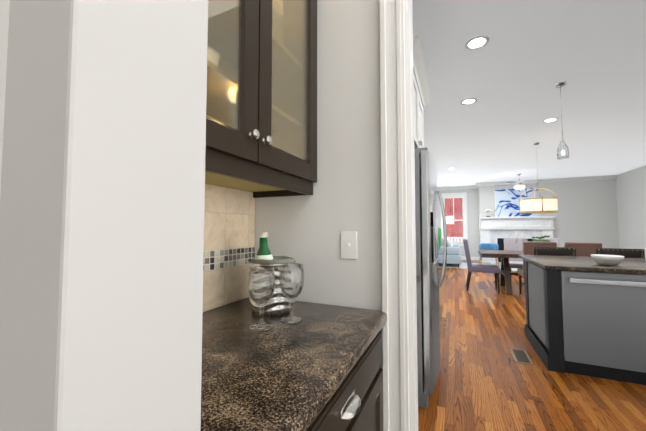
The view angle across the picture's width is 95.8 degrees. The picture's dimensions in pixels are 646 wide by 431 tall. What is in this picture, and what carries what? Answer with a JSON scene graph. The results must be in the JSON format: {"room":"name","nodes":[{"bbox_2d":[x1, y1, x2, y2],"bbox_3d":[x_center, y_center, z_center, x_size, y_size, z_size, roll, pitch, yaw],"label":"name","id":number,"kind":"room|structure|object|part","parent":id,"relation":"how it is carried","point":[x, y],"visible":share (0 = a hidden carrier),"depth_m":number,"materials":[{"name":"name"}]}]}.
{"room":"butler's pantry","nodes":[
{"label":"butler's pantry","id":0,"kind":"room"},
{"bbox_2d":[0,0,9,191],"bbox_3d":[-0.467,-0.208,0.473,0.590,2.940,0.140,-1,-3,24],"label":"wall","id":1,"kind":"structure","parent":0,"point":[4,15],"depth_m":0.36,"materials":[{"name":"white paint"}]},
{"bbox_2d":[0,0,207,430],"bbox_3d":[-0.253,0.007,0.355,0.130,2.500,0.159,-1,-3,24],"label":"door frame","id":2,"kind":"structure","parent":1,"relation":"attached to","point":[102,200],"depth_m":0.29,"materials":[{"name":"grey"}]},
{"bbox_2d":[255,0,409,416],"bbox_3d":[0.013,-0.169,1.352,0.740,2.940,0.100,-1,-3,24],"label":"wall","id":3,"kind":"structure","parent":0,"point":[305,230],"depth_m":1.27,"materials":[{"name":"white paint"}]},
{"bbox_2d":[341,232,356,258],"bbox_3d":[0.108,0.126,1.232,0.072,0.116,0.016,-1,-3,24],"label":"switch plate","id":4,"kind":"object","parent":3,"relation":"attached to","point":[348,245],"visible":1,"depth_m":1.23,"materials":[{"name":"white plastic"}]},
{"bbox_2d":[379,0,417,430],"bbox_3d":[0.316,0.095,1.203,0.115,2.400,0.160,-1,-3,24],"label":"door frame","id":5,"kind":"structure","parent":3,"relation":"attached to","point":[399,309],"depth_m":1.15,"materials":[{"name":"white wood"}]},
{"bbox_2d":[437,188,479,256],"bbox_3d":[5.324,0.298,11.830,1.759,2.940,0.150,-1,-3,24],"label":"wall","id":6,"kind":"structure","parent":0,"point":[473,217],"depth_m":11.51,"materials":[{"name":"white paint"}]},
{"bbox_2d":[440,192,467,245],"bbox_3d":[5.298,0.162,11.823,1.017,2.141,0.195,-1,-3,24],"label":"window","id":7,"kind":"structure","parent":6,"relation":"in","point":[463,195],"depth_m":11.70,"materials":[{"name":"white"}]},
{"bbox_2d":[437,185,475,189],"bbox_3d":[5.326,-1.115,11.751,1.639,0.125,0.105,-1,-3,24],"label":"crown molding","id":8,"kind":"structure","parent":6,"relation":"attached to","point":[467,186],"depth_m":11.72,"materials":[{"name":"white wood"}]},
{"bbox_2d":[412,0,645,186],"bbox_3d":[3.844,-1.540,4.165,5.750,0.050,15.469,-1,-3,24],"label":"ceiling","id":9,"kind":"structure","parent":0,"point":[521,63],"depth_m":3.52,"materials":[{"name":"white paint"}]},
{"bbox_2d":[460,98,476,104],"bbox_3d":[1.947,-1.522,3.901,0.199,0.009,0.199,-1,-3,15],"label":"recessed light","id":10,"kind":"object","parent":9,"relation":"in","point":[468,101],"depth_m":3.90,"materials":[{"name":"white"}]},
{"bbox_2d":[465,36,488,49],"bbox_3d":[1.409,-1.577,2.671,0.199,0.009,0.199,1,-3,-15],"label":"recessed light","id":11,"kind":"object","parent":9,"relation":"in","point":[477,42],"depth_m":2.66,"materials":[{"name":"white"}]},
{"bbox_2d":[495,173,539,189],"bbox_3d":[6.083,-1.045,9.068,1.292,0.503,1.244,-1,-3,24],"label":"ceiling fan","id":12,"kind":"object","parent":9,"relation":"hanging from","point":[519,184],"visible":1,"depth_m":8.95,"materials":[{"name":"silver metal"}]},
{"bbox_2d":[519,142,557,212],"bbox_3d":[4.248,-0.749,5.788,0.618,1.387,0.620,-1,-3,24],"label":"drum pendant light","id":13,"kind":"object","parent":9,"relation":"hanging from","point":[542,204],"visible":1,"depth_m":5.56,"materials":[{"name":"beige fabric"}]},
{"bbox_2d":[542,118,557,122],"bbox_3d":[3.567,-1.491,4.581,0.199,0.009,0.199,1,-3,-15],"label":"recessed light","id":14,"kind":"object","parent":9,"relation":"in","point":[549,120],"depth_m":4.58,"materials":[{"name":"white"}]},
{"bbox_2d":[554,81,569,159],"bbox_3d":[2.783,-1.104,3.402,0.120,0.890,0.120,-1,-3,24],"label":"mini pendant light","id":15,"kind":"object","parent":9,"relation":"hanging from","point":[560,84],"visible":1,"depth_m":3.39,"materials":[{"name":"clear glass"}]},
{"bbox_2d":[418,260,645,430],"bbox_3d":[3.844,1.447,4.032,5.750,0.050,15.469,-1,-3,24],"label":"floor","id":16,"kind":"structure","parent":0,"point":[485,381],"depth_m":2.32,"materials":[{"name":"brown wood"}]},
{"bbox_2d":[306,330,382,430],"bbox_3d":[-0.215,0.844,0.873,0.677,0.874,0.876,-1,-3,24],"label":"base cabinet","id":17,"kind":"object","parent":16,"relation":"on","point":[364,377],"depth_m":0.86,"materials":[{"name":"black wood"}]},
{"bbox_2d":[200,297,386,430],"bbox_3d":[-0.222,0.386,0.896,0.664,0.040,0.876,-1,-3,24],"label":"countertop","id":18,"kind":"structure","parent":17,"relation":"on","point":[280,375],"depth_m":0.72,"materials":[{"name":"stone"}]},
{"bbox_2d":[248,266,275,330],"bbox_3d":[-0.203,0.270,0.964,0.091,0.197,0.091,-1,-3,24],"label":"wine glass","id":19,"kind":"object","parent":18,"relation":"on","point":[260,326],"visible":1,"depth_m":0.95,"materials":[{"name":"clear glass"}]},
{"bbox_2d":[249,232,299,315],"bbox_3d":[-0.202,0.222,1.174,0.190,0.312,0.190,-1,-3,24],"label":"ice bucket","id":20,"kind":"object","parent":18,"relation":"on","point":[277,303],"visible":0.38,"depth_m":1.10,"materials":[{"name":"silver metal"}]},
{"bbox_2d":[279,263,303,322],"bbox_3d":[-0.112,0.273,1.043,0.091,0.197,0.091,-1,-3,24],"label":"wine glass","id":21,"kind":"object","parent":18,"relation":"on","point":[289,319],"visible":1,"depth_m":1.03,"materials":[{"name":"clear glass"}]},
{"bbox_3d":[0.078,0.574,0.752,0.033,0.193,0.110,-1,-3,24],"label":"pantry base cabinet handle","id":22,"kind":"part","parent":17,"relation":"part of","materials":[{"name":"silver metal"}]},
{"bbox_2d":[413,36,430,155],"bbox_3d":[0.746,0.087,2.995,0.706,2.575,3.470,-1,-3,24],"label":"cabinet","id":23,"kind":"object","parent":16,"relation":"on","point":[421,78],"visible":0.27,"depth_m":2.50,"materials":[{"name":"white wood"}]},
{"bbox_2d":[415,147,446,408],"bbox_3d":[0.656,0.446,2.578,0.818,1.820,0.926,-1,-3,24],"label":"fridge","id":24,"kind":"object","parent":16,"relation":"on","point":[429,284],"visible":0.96,"depth_m":2.08,"materials":[{"name":"silver metal"}]},
{"bbox_2d":[438,228,441,250],"bbox_3d":[2.585,0.760,7.354,0.739,1.617,0.452,-1,-3,24],"label":"floor plant","id":25,"kind":"object","parent":16,"relation":"on","point":[439,236],"visible":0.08,"depth_m":7.35,"materials":[{"name":"green plant"}]},
{"bbox_2d":[438,211,453,268],"bbox_3d":[3.769,0.758,9.207,0.687,1.787,0.429,-1,-3,24],"label":"floor lamp","id":26,"kind":"object","parent":16,"relation":"on","point":[449,219],"visible":0.52,"depth_m":9.04,"materials":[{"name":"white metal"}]},
{"bbox_2d":[439,262,517,270],"bbox_3d":[5.528,1.657,9.441,3.950,0.012,1.680,-1,-3,24],"label":"living room rug","id":27,"kind":"object","parent":16,"relation":"on","point":[462,265],"visible":0.21,"depth_m":9.71,"materials":[{"name":"white carpet"}]},
{"bbox_2d":[438,236,460,267],"bbox_3d":[4.290,1.191,10.270,1.010,0.989,2.130,-1,-3,24],"label":"sofa","id":28,"kind":"object","parent":27,"relation":"on","point":[453,253],"visible":0.46,"depth_m":9.24,"materials":[{"name":"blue fabric"}]},
{"bbox_2d":[479,243,499,266],"bbox_3d":[5.494,1.297,9.686,0.573,0.727,0.562,-1,-3,24],"label":"accent chair","id":29,"kind":"object","parent":27,"relation":"on","point":[488,246],"visible":0.46,"depth_m":9.78,"materials":[{"name":"blue fabric"}]},
{"bbox_2d":[463,239,499,292],"bbox_3d":[3.231,1.001,5.984,0.639,1.020,0.480,-1,-3,24],"label":"dining chair","id":30,"kind":"object","parent":16,"relation":"on","point":[494,269],"visible":1,"depth_m":5.86,"materials":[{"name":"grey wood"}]},
{"bbox_2d":[478,250,522,293],"bbox_3d":[4.248,1.125,5.704,2.080,0.778,1.040,-1,-3,24],"label":"dining table","id":31,"kind":"object","parent":16,"relation":"on","point":[505,272],"visible":0.33,"depth_m":5.71,"materials":[{"name":"brown wood"}]},
{"bbox_2d":[516,231,549,251],"bbox_3d":[4.146,0.526,5.784,0.580,0.426,0.318,-1,-3,24],"label":"centrepiece","id":32,"kind":"object","parent":31,"relation":"on","point":[540,238],"visible":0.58,"depth_m":5.73,"materials":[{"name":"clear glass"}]},
{"bbox_2d":[504,238,526,284],"bbox_3d":[4.437,1.030,6.634,0.480,1.020,0.639,-1,-3,24],"label":"dining chair","id":33,"kind":"object","parent":16,"relation":"on","point":[510,244],"visible":0.35,"depth_m":6.82,"materials":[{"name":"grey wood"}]},
{"bbox_2d":[480,216,554,263],"bbox_3d":[6.737,0.869,10.150,2.200,1.650,0.450,-1,-3,24],"label":"fireplace mantel","id":34,"kind":"object","parent":16,"relation":"on","point":[496,230],"visible":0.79,"depth_m":10.35,"materials":[{"name":"white"}]},
{"bbox_2d":[509,348,533,364],"bbox_3d":[1.923,1.365,2.837,0.140,0.007,0.340,-1,-3,24],"label":"floor vent","id":35,"kind":"object","parent":16,"relation":"in","point":[520,356],"visible":1,"depth_m":2.82,"materials":[{"name":"brown metal"}]},
{"bbox_2d":[517,241,556,293],"bbox_3d":[3.820,0.967,5.225,0.480,1.020,0.639,-1,-3,24],"label":"dining chair","id":36,"kind":"object","parent":16,"relation":"on","point":[528,247],"visible":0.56,"depth_m":5.04,"materials":[{"name":"brown wood"}]},
{"bbox_2d":[535,238,559,246],"bbox_3d":[4.983,1.019,6.386,0.480,1.020,0.639,-1,-3,24],"label":"dining chair","id":37,"kind":"object","parent":16,"relation":"on","point":[557,240],"visible":0.21,"depth_m":6.57,"materials":[{"name":"white fabric"}]},
{"bbox_2d":[534,247,575,255],"bbox_3d":[2.977,0.907,3.656,0.450,0.996,0.464,-1,-3,24],"label":"bar stool","id":38,"kind":"object","parent":16,"relation":"on","point":[560,251],"visible":0.29,"depth_m":3.85,"materials":[{"name":"brown wood"}]},
{"bbox_2d":[564,242,601,256],"bbox_3d":[4.348,0.957,4.986,0.480,1.020,0.639,-1,-3,24],"label":"dining chair","id":39,"kind":"object","parent":16,"relation":"on","point":[585,249],"visible":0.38,"depth_m":4.72,"materials":[{"name":"brown wood"}]},
{"bbox_2d":[525,261,645,384],"bbox_3d":[3.231,0.915,2.483,2.371,0.874,0.964,-1,-3,24],"label":"kitchen island","id":40,"kind":"object","parent":16,"relation":"on","point":[592,324],"visible":0.83,"depth_m":2.46,"materials":[{"name":"grey wood"}]},
{"bbox_2d":[518,255,645,274],"bbox_3d":[3.298,0.463,2.621,2.405,0.040,1.210,-1,-3,24],"label":"island countertop","id":41,"kind":"structure","parent":40,"relation":"on","point":[590,264],"depth_m":2.65,"materials":[{"name":"stone"}]},
{"bbox_2d":[591,254,624,265],"bbox_3d":[2.534,0.399,2.602,0.220,0.085,0.220,-1,-3,24],"label":"bowl","id":42,"kind":"object","parent":41,"relation":"on","point":[608,260],"visible":1,"depth_m":2.55,"materials":[{"name":"white ceramic"}]},
{"bbox_2d":[596,248,644,257],"bbox_3d":[3.569,0.895,3.388,0.450,0.996,0.464,-1,-3,24],"label":"bar stool","id":43,"kind":"object","parent":16,"relation":"on","point":[633,253],"visible":0.35,"depth_m":3.57,"materials":[{"name":"brown wood"}]},
{"bbox_2d":[478,179,618,247],"bbox_3d":[7.746,0.234,10.393,3.841,2.940,0.770,-1,-3,24],"label":"wall","id":44,"kind":"structure","parent":0,"point":[587,211],"depth_m":9.65,"materials":[{"name":"white paint"}]},
{"bbox_2d":[494,187,538,216],"bbox_3d":[6.859,-0.460,10.370,1.320,1.021,0.093,-1,-3,24],"label":"canvas art","id":45,"kind":"object","parent":44,"relation":"attached to","point":[507,204],"visible":0.6,"depth_m":10.41,"materials":[{"name":"white"}]},
{"bbox_2d":[476,175,616,186],"bbox_3d":[7.518,-1.189,10.079,3.946,0.125,0.105,-1,-3,24],"label":"crown molding","id":46,"kind":"structure","parent":44,"relation":"attached to","point":[585,178],"depth_m":9.87,"materials":[{"name":"white wood"}]},
{"bbox_2d":[616,165,645,257],"bbox_3d":[6.531,-0.101,2.883,0.150,2.940,15.469,-1,-3,24],"label":"wall","id":47,"kind":"structure","parent":0,"point":[631,198],"depth_m":8.48,"materials":[{"name":"white paint"}]},
{"bbox_3d":[1.294,0.005,5.253,0.150,2.940,15.469,-1,-3,24],"label":"wall","id":48,"kind":"structure","parent":0,"visible":0},
{"bbox_2d":[203,184,254,311],"bbox_3d":[-0.521,0.120,1.044,0.009,0.503,0.876,-1,-3,24],"label":"backsplash","id":49,"kind":"structure","parent":48,"relation":"attached to","point":[229,234],"depth_m":1.26,"materials":[{"name":"beige tile"}]},
{"bbox_2d":[205,0,316,197],"bbox_3d":[-0.352,-0.671,1.002,0.377,1.128,0.876,-1,-3,24],"label":"wall cabinet","id":50,"kind":"object","parent":48,"relation":"attached to","point":[262,72],"depth_m":0.98,"materials":[{"name":"black wood"}]},
{"bbox_3d":[-0.193,-0.244,0.911,0.027,0.031,0.098,-1,-3,24],"label":"upper pantry wall cabinet knob","id":51,"kind":"part","parent":50,"relation":"part of","materials":[{"name":"silver metal"}]},
{"bbox_2d":[461,256,478,259],"bbox_3d":[5.303,1.695,11.686,1.729,0.135,0.016,-1,-3,24],"label":"baseboard","id":52,"kind":"structure","parent":48,"relation":"attached to","point":[472,258],"depth_m":11.44,"materials":[{"name":"white"}]},
{"label":"outside","id":53,"kind":"structure","parent":0,"visible":0},
{"bbox_2d":[445,198,462,240],"bbox_3d":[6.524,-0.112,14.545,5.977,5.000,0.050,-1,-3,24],"label":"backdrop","id":54,"kind":"structure","parent":53,"point":[456,227],"depth_m":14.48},
{"bbox_2d":[447,237,462,240],"bbox_3d":[6.101,1.440,13.542,3.977,0.910,2.000,-1,-3,24],"label":"porch railing","id":55,"kind":"object","parent":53,"point":[461,238],"depth_m":12.89,"materials":[{"name":"white wood"}]}
]}

